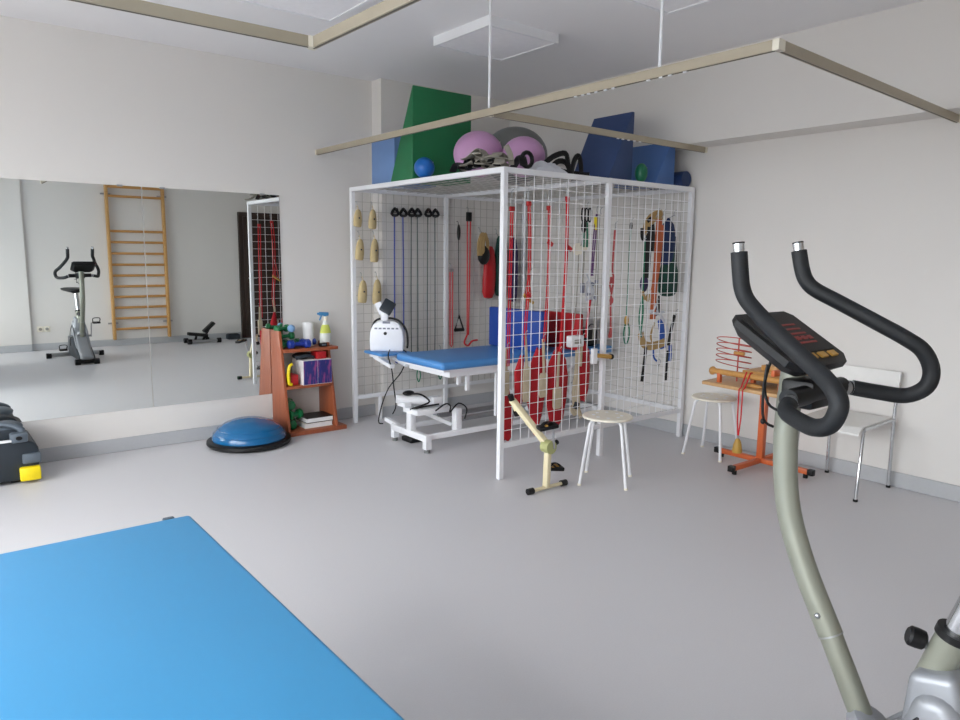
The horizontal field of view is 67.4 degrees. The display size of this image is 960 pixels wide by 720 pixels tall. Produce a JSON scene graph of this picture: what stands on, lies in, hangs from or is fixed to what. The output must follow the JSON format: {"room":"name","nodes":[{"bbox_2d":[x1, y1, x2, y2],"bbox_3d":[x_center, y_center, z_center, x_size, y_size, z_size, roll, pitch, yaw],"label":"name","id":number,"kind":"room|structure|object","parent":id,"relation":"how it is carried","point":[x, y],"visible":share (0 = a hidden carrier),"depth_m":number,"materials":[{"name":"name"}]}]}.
{"room":"care facility","nodes":[
{"label":"care facility","id":0,"kind":"room"},
{"bbox_2d":[0,15,374,448],"bbox_3d":[-2.443,-0.811,5.345,7.390,2.920,0.200,-6,11,-38],"label":"wall","id":1,"kind":"structure","parent":0,"point":[77,105],"depth_m":5.42,"materials":[{"name":"paint"}]},
{"bbox_2d":[0,178,152,421],"bbox_3d":[-2.842,-0.405,4.954,1.026,1.616,0.012,-6,11,-38],"label":"wall mirror","id":2,"kind":"object","parent":1,"relation":"attached to","point":[74,327],"visible":1,"depth_m":4.97,"materials":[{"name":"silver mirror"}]},
{"bbox_2d":[39,404,374,462],"bbox_3d":[-3.010,0.660,4.986,5.220,0.100,0.012,-6,11,-38],"label":"baseboard","id":3,"kind":"structure","parent":1,"relation":"attached to","point":[65,452],"depth_m":5.35,"materials":[{"name":"plastic"}]},
{"bbox_2d":[142,187,282,406],"bbox_3d":[-2.030,-0.489,5.587,1.027,1.616,0.012,-6,11,-38],"label":"wall mirror","id":4,"kind":"object","parent":1,"relation":"attached to","point":[213,258],"visible":0.95,"depth_m":5.55,"materials":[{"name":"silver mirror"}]},
{"bbox_2d":[372,78,526,416],"bbox_3d":[-0.242,-1.004,6.837,1.670,2.920,0.155,-6,11,-38],"label":"wall","id":5,"kind":"structure","parent":0,"point":[390,98],"depth_m":6.64,"materials":[{"name":"paint"}]},
{"bbox_2d":[383,389,511,417],"bbox_3d":[-0.213,0.401,6.974,1.682,0.100,0.008,-6,11,-38],"label":"baseboard","id":6,"kind":"structure","parent":5,"relation":"attached to","point":[487,396],"depth_m":6.97,"materials":[{"name":"plastic"}]},
{"bbox_2d":[0,0,923,101],"bbox_3d":[-0.048,-1.929,2.745,8.150,0.100,7.130,-6,11,-38],"label":"ceiling","id":7,"kind":"structure","parent":0,"point":[599,39],"depth_m":4.78,"materials":[{"name":"paint"}]},
{"bbox_2d":[69,0,314,48],"bbox_3d":[-1.600,-1.459,2.053,2.413,0.663,0.060,-6,11,-38],"label":"rail","id":8,"kind":"object","parent":7,"relation":"hanging from","point":[141,7],"visible":1,"depth_m":2.57,"materials":[{"name":"beige metal"}]},
{"bbox_2d":[234,0,371,21],"bbox_3d":[-0.966,-2.042,3.998,0.600,0.060,0.600,-6,11,-38],"label":"ceiling light","id":9,"kind":"object","parent":7,"relation":"attached to","point":[324,10],"visible":1,"depth_m":4.15,"materials":[{"name":"white plastic"}]},
{"bbox_2d":[308,0,420,50],"bbox_3d":[-0.066,-1.446,2.081,0.060,0.663,1.913,-6,11,-38],"label":"rail","id":10,"kind":"object","parent":7,"relation":"hanging from","point":[385,8],"visible":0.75,"depth_m":2.54,"materials":[{"name":"beige metal"}]},
{"bbox_2d":[433,15,558,60],"bbox_3d":[0.104,-2.154,4.845,0.600,0.060,0.600,-6,11,-38],"label":"ceiling light","id":11,"kind":"object","parent":7,"relation":"attached to","point":[509,39],"visible":0.94,"depth_m":4.76,"materials":[{"name":"white plastic"}]},
{"bbox_2d":[439,27,551,59],"bbox_3d":[0.104,-2.134,4.848,0.560,0.008,0.560,-6,11,-38],"label":"diffuser","id":12,"kind":"object","parent":11,"relation":"attached to","point":[507,43],"depth_m":4.80,"materials":[{"name":"plastic"}]},
{"bbox_2d":[315,0,781,154],"bbox_3d":[-0.093,-1.773,4.325,0.060,0.668,4.081,-6,11,-38],"label":"rail","id":13,"kind":"object","parent":7,"relation":"hanging from","point":[774,45],"visible":1,"depth_m":3.55,"materials":[{"name":"beige metal"}]},
{"bbox_2d":[624,0,713,14],"bbox_3d":[1.045,-1.989,3.791,0.600,0.060,0.600,-6,11,-38],"label":"ceiling light","id":14,"kind":"object","parent":7,"relation":"attached to","point":[670,6],"visible":1,"depth_m":4.05,"materials":[{"name":"white plastic"}]},
{"bbox_2d":[633,0,705,11],"bbox_3d":[1.045,-1.969,3.794,0.560,0.008,0.560,-6,11,-38],"label":"diffuser","id":15,"kind":"object","parent":14,"relation":"attached to","point":[669,5],"depth_m":4.05,"materials":[{"name":"plastic"}]},
{"bbox_2d":[509,0,959,165],"bbox_3d":[1.865,-1.899,5.175,0.250,0.620,4.815,-6,11,-38],"label":"ceiling beam","id":16,"kind":"structure","parent":7,"relation":"attached to","point":[914,48],"depth_m":4.73,"materials":[{"name":"paint"}]},
{"bbox_2d":[0,401,959,719],"bbox_3d":[-0.082,1.059,3.183,8.150,0.100,7.130,-6,11,-38],"label":"floor","id":17,"kind":"structure","parent":0,"point":[453,591],"depth_m":3.51,"materials":[{"name":"plastic"}]},
{"bbox_2d":[0,420,41,482],"bbox_3d":[-3.142,0.575,4.541,0.587,0.396,0.470,-6,11,-38],"label":"vacuum cleaner","id":18,"kind":"object","parent":17,"relation":"on","point":[20,456],"visible":1,"depth_m":4.50,"materials":[{"name":"plastic"}]},
{"bbox_2d":[0,516,403,719],"bbox_3d":[-0.926,0.986,1.191,1.492,0.603,2.027,-6,11,-38],"label":"table","id":19,"kind":"object","parent":17,"relation":"on","point":[158,620],"visible":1,"depth_m":1.60,"materials":[{"name":"blue leather"}]},
{"bbox_2d":[206,416,290,452],"bbox_3d":[-1.775,0.542,5.531,0.624,0.204,0.624,-6,11,-38],"label":"dome","id":20,"kind":"object","parent":17,"relation":"on","point":[245,434],"visible":1,"depth_m":5.35,"materials":[{"name":"blue plastic"}]},
{"bbox_2d":[270,330,346,436],"bbox_3d":[-1.417,0.165,5.956,0.515,0.835,0.325,-6,11,-38],"label":"shelf","id":21,"kind":"object","parent":17,"relation":"on","point":[327,401],"visible":0.7,"depth_m":5.86,"materials":[{"name":"brown wood"}]},
{"bbox_2d":[286,363,298,385],"bbox_3d":[-1.538,0.109,5.833,0.108,0.191,0.143,-6,11,-38],"label":"trainer","id":22,"kind":"object","parent":21,"relation":"on","point":[291,378],"visible":0.98,"depth_m":5.80,"materials":[{"name":"yellow plastic"}]},
{"bbox_2d":[287,339,310,348],"bbox_3d":[-1.468,-0.130,5.840,0.190,0.072,0.072,-5,10,-35],"label":"dumbbell","id":23,"kind":"object","parent":21,"relation":"on","point":[306,343],"visible":1,"depth_m":5.82,"materials":[{"name":"blue plastic"}]},
{"bbox_2d":[303,322,313,345],"bbox_3d":[-1.437,-0.219,6.025,0.092,0.195,0.092,-6,11,-38],"label":"paper roll","id":24,"kind":"object","parent":21,"relation":"on","point":[308,327],"visible":0.6,"depth_m":5.99,"materials":[{"name":"white paper"}]},
{"bbox_2d":[292,357,331,384],"bbox_3d":[-1.396,0.084,5.981,0.252,0.200,0.222,-6,11,-38],"label":"patterned box","id":25,"kind":"object","parent":21,"relation":"on","point":[310,371],"visible":0.95,"depth_m":5.89,"materials":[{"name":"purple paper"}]},
{"bbox_2d":[292,352,314,359],"bbox_3d":[-1.458,-0.037,5.906,0.170,0.060,0.133,-6,11,-38],"label":"weight","id":26,"kind":"object","parent":25,"relation":"on","point":[299,355],"visible":0.87,"depth_m":5.86,"materials":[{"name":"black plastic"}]},
{"bbox_2d":[303,360,317,384],"bbox_3d":[-1.377,0.103,5.857,0.121,0.194,0.002,-6,11,-38],"label":"print","id":27,"kind":"object","parent":25,"relation":"attached to","point":[310,367],"depth_m":5.85},
{"bbox_2d":[318,359,331,383],"bbox_3d":[-1.279,0.093,5.934,0.122,0.194,0.002,-6,11,-38],"label":"print","id":28,"kind":"object","parent":25,"relation":"attached to","point":[324,365],"depth_m":5.93},
{"bbox_2d":[296,419,332,428],"bbox_3d":[-1.392,0.521,6.028,0.245,0.042,0.200,-6,11,-38],"label":"binder","id":29,"kind":"object","parent":21,"relation":"on","point":[299,423],"visible":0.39,"depth_m":5.95,"materials":[{"name":"white paper"}]},
{"bbox_2d":[297,411,332,423],"bbox_3d":[-1.381,0.479,6.023,0.238,0.042,0.200,-6,11,-38],"label":"binder","id":30,"kind":"object","parent":29,"relation":"on","point":[320,416],"visible":0.88,"depth_m":5.97,"materials":[{"name":"white paper"}]},
{"bbox_2d":[317,312,330,344],"bbox_3d":[-1.306,-0.264,6.038,0.118,0.282,0.075,-6,11,-38],"label":"spray bottle","id":31,"kind":"object","parent":21,"relation":"on","point":[325,332],"visible":0.91,"depth_m":6.02,"materials":[{"name":"plastic"}]},
{"bbox_2d":[364,344,612,453],"bbox_3d":[0.098,0.232,6.151,1.995,0.680,0.960,-6,11,-38],"label":"table","id":32,"kind":"object","parent":17,"relation":"on","point":[466,361],"visible":0.74,"depth_m":5.58,"materials":[{"name":"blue metal"}]},
{"bbox_2d":[364,350,409,356],"bbox_3d":[-0.753,-0.063,5.862,0.280,0.024,0.285,-6,11,-38],"label":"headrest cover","id":33,"kind":"object","parent":32,"relation":"on","point":[371,353],"depth_m":5.77,"materials":[{"name":"blue plastic"}]},
{"bbox_2d":[370,298,408,423],"bbox_3d":[-0.736,0.013,5.789,0.313,1.009,0.263,1,8,-1],"label":"therapy device","id":34,"kind":"object","parent":32,"relation":"on","point":[385,334],"visible":0.98,"depth_m":5.78,"materials":[{"name":"white plastic"}]},
{"bbox_2d":[489,306,545,351],"bbox_3d":[0.306,-0.261,6.028,0.060,0.334,0.670,-6,11,-38],"label":"mat","id":35,"kind":"object","parent":32,"relation":"on","point":[493,311],"visible":0.76,"depth_m":5.95,"materials":[{"name":"blue plastic"}]},
{"bbox_2d":[546,310,582,349],"bbox_3d":[0.694,-0.255,6.118,0.060,0.304,0.450,-6,11,-38],"label":"mat","id":36,"kind":"object","parent":32,"relation":"on","point":[552,337],"visible":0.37,"depth_m":6.08,"materials":[{"name":"red plastic"}]},
{"bbox_2d":[583,324,596,345],"bbox_3d":[0.906,-0.229,6.323,0.160,0.199,0.220,-6,11,-38],"label":"bag","id":37,"kind":"object","parent":32,"relation":"on","point":[590,330],"visible":0.36,"depth_m":6.23,"materials":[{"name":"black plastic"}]},
{"bbox_2d":[349,166,694,479],"bbox_3d":[0.286,-0.403,5.945,1.950,2.000,2.000,-6,11,-38],"label":"cage","id":38,"kind":"object","parent":17,"relation":"on","point":[503,190],"visible":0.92,"depth_m":5.57,"materials":[{"name":"white metal"}]},
{"bbox_2d":[353,201,361,226],"bbox_3d":[-1.021,-1.217,6.001,0.058,0.215,0.085,3,9,13],"label":"bag","id":39,"kind":"object","parent":38,"relation":"hanging from","point":[357,222],"visible":1,"depth_m":5.98,"materials":[{"name":"beige fabric"}]},
{"bbox_2d":[355,231,363,259],"bbox_3d":[-1.013,-0.961,6.048,0.061,0.245,0.091,3,9,14],"label":"bag","id":40,"kind":"object","parent":38,"relation":"hanging from","point":[359,252],"visible":1,"depth_m":6.03,"materials":[{"name":"beige fabric"}]},
{"bbox_2d":[358,272,366,302],"bbox_3d":[-1.000,-0.614,6.112,0.065,0.260,0.099,3,9,15],"label":"bag","id":41,"kind":"object","parent":38,"relation":"hanging from","point":[362,291],"visible":1,"depth_m":6.09,"materials":[{"name":"beige fabric"}]},
{"bbox_2d":[368,202,376,228],"bbox_3d":[-0.910,-1.224,6.088,0.059,0.233,0.084,2,9,12],"label":"bag","id":42,"kind":"object","parent":38,"relation":"hanging from","point":[372,222],"visible":1,"depth_m":6.07,"materials":[{"name":"beige fabric"}]},
{"bbox_2d":[370,231,378,261],"bbox_3d":[-0.902,-0.966,6.135,0.061,0.267,0.090,3,9,13],"label":"bag","id":43,"kind":"object","parent":38,"relation":"hanging from","point":[374,251],"visible":1,"depth_m":6.12,"materials":[{"name":"beige fabric"}]},
{"bbox_2d":[372,272,381,303],"bbox_3d":[-0.888,-0.618,6.198,0.096,0.284,0.071,-6,11,-38],"label":"bag","id":44,"kind":"object","parent":38,"relation":"hanging from","point":[376,295],"visible":0.88,"depth_m":6.17,"materials":[{"name":"beige fabric"}]},
{"bbox_2d":[390,207,407,363],"bbox_3d":[-0.713,-0.646,6.333,0.166,1.369,0.071,-6,11,-38],"label":"band","id":45,"kind":"object","parent":38,"relation":"hanging from","point":[400,212],"visible":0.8,"depth_m":6.28,"materials":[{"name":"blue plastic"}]},
{"bbox_2d":[372,137,435,189],"bbox_3d":[-0.618,-1.596,5.844,0.399,0.370,0.350,-6,11,-38],"label":"wedge","id":46,"kind":"object","parent":38,"relation":"on","point":[384,153],"visible":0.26,"depth_m":5.72,"materials":[{"name":"blue leather"}]},
{"bbox_2d":[408,208,421,351],"bbox_3d":[-0.587,-0.627,6.436,0.144,1.444,0.071,-6,11,-38],"label":"band","id":47,"kind":"object","parent":38,"relation":"hanging from","point":[414,212],"visible":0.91,"depth_m":6.39,"materials":[{"name":"black plastic"}]},
{"bbox_2d":[414,157,434,177],"bbox_3d":[-0.401,-1.385,5.187,0.148,0.148,0.148,-6,11,-38],"label":"ball","id":48,"kind":"object","parent":38,"relation":"on","point":[424,166],"visible":0.9,"depth_m":5.14,"materials":[{"name":"blue plastic"}]},
{"bbox_2d":[391,85,470,185],"bbox_3d":[-0.373,-1.685,5.483,0.535,0.656,0.308,-6,11,-38],"label":"wedge","id":49,"kind":"object","parent":38,"relation":"on","point":[425,105],"visible":0.65,"depth_m":5.33,"materials":[{"name":"green leather"}]},
{"bbox_2d":[424,208,439,373],"bbox_3d":[-0.444,-0.619,6.551,0.157,1.501,0.071,-6,11,-38],"label":"band","id":50,"kind":"object","parent":38,"relation":"hanging from","point":[428,210],"visible":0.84,"depth_m":6.49,"materials":[{"name":"black plastic"}]},
{"bbox_2d":[449,263,453,346],"bbox_3d":[-0.277,-0.510,6.720,0.047,0.785,0.042,-6,11,-38],"label":"rope","id":51,"kind":"object","parent":38,"relation":"hanging from","point":[450,269],"visible":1,"depth_m":6.70,"materials":[{"name":"fabric"}]},
{"bbox_2d":[454,221,463,331],"bbox_3d":[-0.197,-0.779,6.735,0.119,1.026,0.053,-6,11,-38],"label":"cord","id":52,"kind":"object","parent":38,"relation":"hanging from","point":[458,227],"visible":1,"depth_m":6.73,"materials":[{"name":"black plastic"}]},
{"bbox_2d":[463,207,477,345],"bbox_3d":[-0.092,-0.782,6.810,0.165,1.308,0.066,-6,11,-38],"label":"rope","id":53,"kind":"object","parent":38,"relation":"hanging from","point":[468,214],"visible":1,"depth_m":6.78,"materials":[{"name":"red plastic"}]},
{"bbox_2d":[453,131,502,176],"bbox_3d":[-0.012,-1.446,5.056,0.350,0.315,0.350,-6,11,-38],"label":"exercise ball","id":54,"kind":"object","parent":38,"relation":"on","point":[472,140],"visible":0.6,"depth_m":4.92,"materials":[{"name":"pink plastic"}]},
{"bbox_2d":[477,227,489,264],"bbox_3d":[0.034,-1.070,6.734,0.120,0.355,0.255,1,8,1],"label":"bundle","id":55,"kind":"object","parent":38,"relation":"hanging from","point":[483,253],"visible":1,"depth_m":6.67,"materials":[{"name":"beige fabric"}]},
{"bbox_2d":[482,238,495,298],"bbox_3d":[0.087,-0.878,6.894,0.092,0.580,0.138,5,9,25],"label":"bag","id":56,"kind":"object","parent":38,"relation":"hanging from","point":[488,282],"visible":0.84,"depth_m":6.87,"materials":[{"name":"red plastic"}]},
{"bbox_2d":[449,144,533,171],"bbox_3d":[0.051,-1.323,4.729,0.360,0.152,0.622,-6,11,-38],"label":"pile","id":57,"kind":"object","parent":38,"relation":"on","point":[478,158],"visible":0.98,"depth_m":4.64,"materials":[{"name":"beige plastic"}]},
{"bbox_2d":[495,230,499,295],"bbox_3d":[0.184,-0.944,6.975,0.100,0.650,0.080,0,8,-6],"label":"bag","id":58,"kind":"object","parent":38,"relation":"hanging from","point":[497,249],"visible":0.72,"depth_m":6.94,"materials":[{"name":"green fabric"}]},
{"bbox_2d":[504,342,512,440],"bbox_3d":[0.173,0.213,4.760,0.069,0.677,0.118,4,9,22],"label":"sling","id":59,"kind":"object","parent":38,"relation":"hanging from","point":[508,410],"visible":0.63,"depth_m":4.77,"materials":[{"name":"red fabric"}]},
{"bbox_2d":[506,189,514,365],"bbox_3d":[0.197,-0.519,4.629,0.032,1.130,0.044,3,9,18],"label":"rope","id":60,"kind":"object","parent":38,"relation":"hanging from","point":[511,208],"visible":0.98,"depth_m":4.62,"materials":[{"name":"fabric"}]},
{"bbox_2d":[508,230,517,301],"bbox_3d":[0.326,-0.929,7.090,0.098,0.710,0.097,1,8,6],"label":"bag","id":61,"kind":"object","parent":38,"relation":"hanging from","point":[514,240],"visible":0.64,"depth_m":7.07,"materials":[{"name":"purple fabric"}]},
{"bbox_2d":[491,126,546,184],"bbox_3d":[0.269,-1.573,5.543,0.500,0.430,0.500,-6,11,-38],"label":"exercise ball","id":62,"kind":"object","parent":38,"relation":"on","point":[504,135],"visible":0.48,"depth_m":5.38,"materials":[{"name":"grey plastic"}]},
{"bbox_2d":[514,330,530,405],"bbox_3d":[0.285,0.067,4.815,0.113,0.542,0.067,1,8,0],"label":"sling","id":63,"kind":"object","parent":38,"relation":"hanging from","point":[524,397],"visible":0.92,"depth_m":4.81,"materials":[{"name":"red fabric"}]},
{"bbox_2d":[502,136,544,176],"bbox_3d":[0.302,-1.415,5.008,0.304,0.274,0.304,-6,11,-38],"label":"exercise ball","id":64,"kind":"object","parent":38,"relation":"on","point":[520,144],"visible":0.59,"depth_m":4.89,"materials":[{"name":"pink plastic"}]},
{"bbox_2d":[524,184,532,346],"bbox_3d":[0.325,-0.610,4.707,0.066,1.051,0.034,-6,11,-38],"label":"rope","id":65,"kind":"object","parent":38,"relation":"hanging from","point":[528,203],"visible":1,"depth_m":4.71,"materials":[{"name":"fabric"}]},
{"bbox_2d":[527,333,547,424],"bbox_3d":[0.400,0.169,4.919,0.180,0.712,0.081,-6,11,-38],"label":"sling","id":66,"kind":"object","parent":38,"relation":"hanging from","point":[534,397],"visible":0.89,"depth_m":4.91,"materials":[{"name":"red fabric"}]},
{"bbox_2d":[529,161,566,172],"bbox_3d":[0.412,-1.284,4.794,0.280,0.078,0.200,-6,11,-38],"label":"folded cloth","id":67,"kind":"object","parent":38,"relation":"on","point":[539,165],"visible":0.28,"depth_m":4.72,"materials":[{"name":"white fabric"}]},
{"bbox_2d":[543,190,553,341],"bbox_3d":[0.463,-0.624,4.816,0.073,1.011,0.034,-6,11,-38],"label":"rope","id":68,"kind":"object","parent":38,"relation":"hanging from","point":[549,208],"visible":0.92,"depth_m":4.82,"materials":[{"name":"fabric"}]},
{"bbox_2d":[547,346,567,424],"bbox_3d":[0.549,0.188,5.040,0.216,0.581,0.081,-6,11,-38],"label":"sling","id":69,"kind":"object","parent":38,"relation":"hanging from","point":[556,415],"visible":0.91,"depth_m":5.02,"materials":[{"name":"red fabric"}]},
{"bbox_2d":[559,180,572,351],"bbox_3d":[0.594,-0.633,4.919,0.099,1.161,0.035,-6,11,-38],"label":"rope","id":70,"kind":"object","parent":38,"relation":"hanging from","point":[567,198],"visible":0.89,"depth_m":4.92,"materials":[{"name":"fabric"}]},
{"bbox_2d":[544,150,589,175],"bbox_3d":[0.575,-1.344,4.928,0.380,0.176,0.072,-2,9,-19],"label":"pile","id":71,"kind":"object","parent":38,"relation":"on","point":[570,168],"visible":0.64,"depth_m":4.93,"materials":[{"name":"black plastic"}]},
{"bbox_2d":[566,329,583,346],"bbox_3d":[0.678,-0.157,5.080,0.133,0.128,0.067,-6,11,-38],"label":"box","id":72,"kind":"object","parent":38,"relation":"hanging from","point":[572,337],"visible":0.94,"depth_m":5.06,"materials":[{"name":"white plastic"}]},
{"bbox_2d":[569,345,581,418],"bbox_3d":[0.691,0.160,5.125,0.140,0.547,0.044,-6,11,-38],"label":"strap","id":73,"kind":"object","parent":38,"relation":"hanging from","point":[575,390],"visible":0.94,"depth_m":5.12,"materials":[{"name":"fabric"}]},
{"bbox_2d":[573,238,586,328],"bbox_3d":[0.705,-0.532,5.035,0.129,0.631,0.054,-6,11,-38],"label":"pulley block","id":74,"kind":"object","parent":38,"relation":"hanging from","point":[578,246],"visible":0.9,"depth_m":5.03,"materials":[{"name":"beige plastic"}]},
{"bbox_2d":[578,333,589,401],"bbox_3d":[0.739,0.052,5.192,0.070,0.512,0.146,5,9,27],"label":"sling","id":75,"kind":"object","parent":38,"relation":"hanging from","point":[584,378],"visible":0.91,"depth_m":5.19,"materials":[{"name":"red fabric"}]},
{"bbox_2d":[581,202,590,246],"bbox_3d":[0.740,-0.940,4.989,0.106,0.310,0.037,-4,9,-27],"label":"strap","id":76,"kind":"object","parent":38,"relation":"hanging from","point":[585,209],"visible":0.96,"depth_m":4.98,"materials":[{"name":"black plastic"}]},
{"bbox_2d":[584,207,602,338],"bbox_3d":[0.800,-0.607,5.106,0.121,0.941,0.065,-6,11,-38],"label":"bundle","id":77,"kind":"object","parent":38,"relation":"hanging from","point":[591,293],"visible":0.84,"depth_m":5.12,"materials":[{"name":"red fabric"}]},
{"bbox_2d":[591,206,597,275],"bbox_3d":[0.805,-0.838,5.061,0.044,0.490,0.028,-1,8,-9],"label":"cord","id":78,"kind":"object","parent":38,"relation":"hanging from","point":[595,218],"visible":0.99,"depth_m":5.06,"materials":[{"name":"yellow plastic"}]},
{"bbox_2d":[590,348,613,363],"bbox_3d":[0.877,-0.034,5.164,0.213,0.110,0.039,-6,11,-38],"label":"peg","id":79,"kind":"object","parent":38,"relation":"attached to","point":[594,355],"visible":1,"depth_m":5.11,"materials":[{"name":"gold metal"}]},
{"bbox_2d":[571,112,634,184],"bbox_3d":[0.904,-1.571,5.341,0.266,0.500,0.380,-6,11,-38],"label":"wedge","id":80,"kind":"object","parent":38,"relation":"on","point":[602,156],"visible":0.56,"depth_m":5.27,"materials":[{"name":"blue leather"}]},
{"bbox_2d":[608,221,617,338],"bbox_3d":[0.958,-0.577,5.223,0.046,0.852,0.033,-1,8,-8],"label":"rope","id":81,"kind":"object","parent":38,"relation":"hanging from","point":[611,300],"visible":1,"depth_m":5.22,"materials":[{"name":"fabric"}]},
{"bbox_2d":[623,218,633,343],"bbox_3d":[1.103,-0.579,5.335,0.070,0.936,0.036,-3,9,-22],"label":"cord","id":82,"kind":"object","parent":38,"relation":"hanging from","point":[626,321],"visible":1,"depth_m":5.36,"materials":[{"name":"fabric"}]},
{"bbox_2d":[635,163,647,181],"bbox_3d":[1.192,-1.384,5.322,0.094,0.141,0.094,-6,11,-38],"label":"ball","id":83,"kind":"object","parent":38,"relation":"on","point":[641,171],"visible":0.83,"depth_m":5.29,"materials":[{"name":"green plastic"}]},
{"bbox_2d":[638,232,649,336],"bbox_3d":[1.257,-0.568,5.465,0.036,0.793,0.130,8,11,40],"label":"cord","id":84,"kind":"object","parent":38,"relation":"hanging from","point":[647,298],"visible":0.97,"depth_m":5.46,"materials":[{"name":"fabric"}]},
{"bbox_2d":[614,144,674,189],"bbox_3d":[1.290,-1.560,5.656,0.238,0.394,0.410,-6,11,-38],"label":"wedge","id":85,"kind":"object","parent":38,"relation":"on","point":[659,161],"visible":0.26,"depth_m":5.56,"materials":[{"name":"blue leather"}]},
{"bbox_2d":[640,208,665,318],"bbox_3d":[1.309,-0.729,5.495,0.283,0.841,0.066,-5,10,-33],"label":"harness","id":86,"kind":"object","parent":38,"relation":"hanging from","point":[653,234],"visible":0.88,"depth_m":5.48,"materials":[{"name":"fabric"}]},
{"bbox_2d":[638,296,677,381],"bbox_3d":[1.387,-0.163,5.633,0.451,0.681,0.051,-6,11,-38],"label":"harness","id":87,"kind":"object","parent":38,"relation":"hanging from","point":[643,341],"visible":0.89,"depth_m":5.65,"materials":[{"name":"blue fabric"}]},
{"bbox_2d":[658,210,677,296],"bbox_3d":[1.493,-0.838,5.677,0.121,0.675,0.214,5,10,29],"label":"cloth bag","id":88,"kind":"object","parent":38,"relation":"hanging from","point":[668,238],"visible":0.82,"depth_m":5.64,"materials":[{"name":"green fabric"}]},
{"bbox_2d":[649,171,690,189],"bbox_3d":[1.510,-1.437,5.767,0.123,0.123,0.340,-6,11,-38],"label":"roll","id":89,"kind":"object","parent":38,"relation":"on","point":[683,178],"visible":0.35,"depth_m":5.63,"materials":[{"name":"blue plastic"}]},
{"bbox_2d":[508,394,567,494],"bbox_3d":[0.371,0.521,4.556,0.335,0.576,0.437,-6,11,-38],"label":"pedal exerciser","id":90,"kind":"object","parent":17,"relation":"on","point":[548,447],"visible":1,"depth_m":4.50,"materials":[{"name":"beige metal"}]},
{"bbox_2d":[577,410,632,490],"bbox_3d":[0.824,0.575,4.690,0.324,0.444,0.324,3,9,17],"label":"stool","id":91,"kind":"object","parent":17,"relation":"on","point":[604,416],"visible":1,"depth_m":4.61,"materials":[{"name":"beige plastic"}]},
{"bbox_2d":[681,392,736,461],"bbox_3d":[1.731,0.487,5.359,0.324,0.444,0.324,9,12,44],"label":"stool","id":92,"kind":"object","parent":17,"relation":"on","point":[719,398],"visible":0.94,"depth_m":5.33,"materials":[{"name":"beige plastic"}]},
{"bbox_2d":[702,376,814,478],"bbox_3d":[1.952,0.460,5.010,0.647,0.602,0.752,-6,11,-38],"label":"table","id":93,"kind":"object","parent":17,"relation":"on","point":[728,382],"visible":0.56,"depth_m":5.01,"materials":[{"name":"orange wood"}]},
{"bbox_2d":[715,336,751,380],"bbox_3d":[1.808,-0.021,5.128,0.242,0.312,0.248,-6,11,-38],"label":"coil","id":94,"kind":"object","parent":93,"relation":"on","point":[737,352],"visible":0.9,"depth_m":5.03,"materials":[{"name":"red metal"}]},
{"bbox_2d":[732,372,752,453],"bbox_3d":[1.754,0.353,4.808,0.141,0.538,0.068,-6,11,-38],"label":"weight","id":95,"kind":"object","parent":93,"relation":"hanging from","point":[737,446],"visible":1,"depth_m":4.79,"materials":[{"name":"red fabric"}]},
{"bbox_2d":[709,364,807,391],"bbox_3d":[1.912,0.101,4.905,0.370,0.138,0.614,-6,11,-38],"label":"trainer","id":96,"kind":"object","parent":93,"relation":"on","point":[758,373],"visible":0.6,"depth_m":4.85,"materials":[{"name":"brown wood"}]},
{"bbox_2d":[731,241,959,719],"bbox_3d":[0.986,0.494,1.584,0.700,1.504,0.935,-6,11,-38],"label":"exercise bike","id":97,"kind":"object","parent":17,"relation":"on","point":[933,689],"visible":1,"depth_m":1.74,"materials":[{"name":"grey paint"}]},
{"bbox_2d":[781,323,816,343],"bbox_3d":[0.795,-0.067,1.825,0.130,0.042,0.067,-6,11,-38],"label":"print","id":98,"kind":"object","parent":97,"relation":"attached to","point":[800,333],"depth_m":1.84},
{"bbox_2d":[798,365,901,501],"bbox_3d":[2.344,0.444,4.618,0.512,0.755,0.428,-6,11,-38],"label":"chair","id":99,"kind":"object","parent":17,"relation":"on","point":[855,422],"visible":0.59,"depth_m":4.60,"materials":[{"name":"silver metal"}]},
{"bbox_2d":[525,118,959,485],"bbox_3d":[2.279,-0.820,5.773,0.960,2.920,5.370,-6,11,-38],"label":"wall","id":100,"kind":"structure","parent":0,"point":[875,210],"depth_m":4.96,"materials":[{"name":"paint"}]},
{"bbox_2d":[489,112,707,152],"bbox_3d":[0.902,-1.530,4.882,2.195,0.048,0.028,-6,11,-39],"label":"rail","id":101,"kind":"object","parent":100,"relation":"attached to","point":[507,116],"visible":0.93,"depth_m":4.76,"materials":[{"name":"beige metal"}]},
{"bbox_2d":[565,401,959,502],"bbox_3d":[1.932,0.624,5.616,0.012,0.100,4.807,-6,11,-38],"label":"baseboard","id":102,"kind":"structure","parent":100,"relation":"attached to","point":[930,487],"depth_m":4.96,"materials":[{"name":"plastic"}]},
{"bbox_2d":[777,39,959,122],"bbox_3d":[1.989,-1.320,3.517,2.201,0.043,0.028,-7,11,-41],"label":"rail","id":103,"kind":"object","parent":100,"relation":"attached to","point":[789,49],"visible":0.94,"depth_m":3.30,"materials":[{"name":"beige metal"}]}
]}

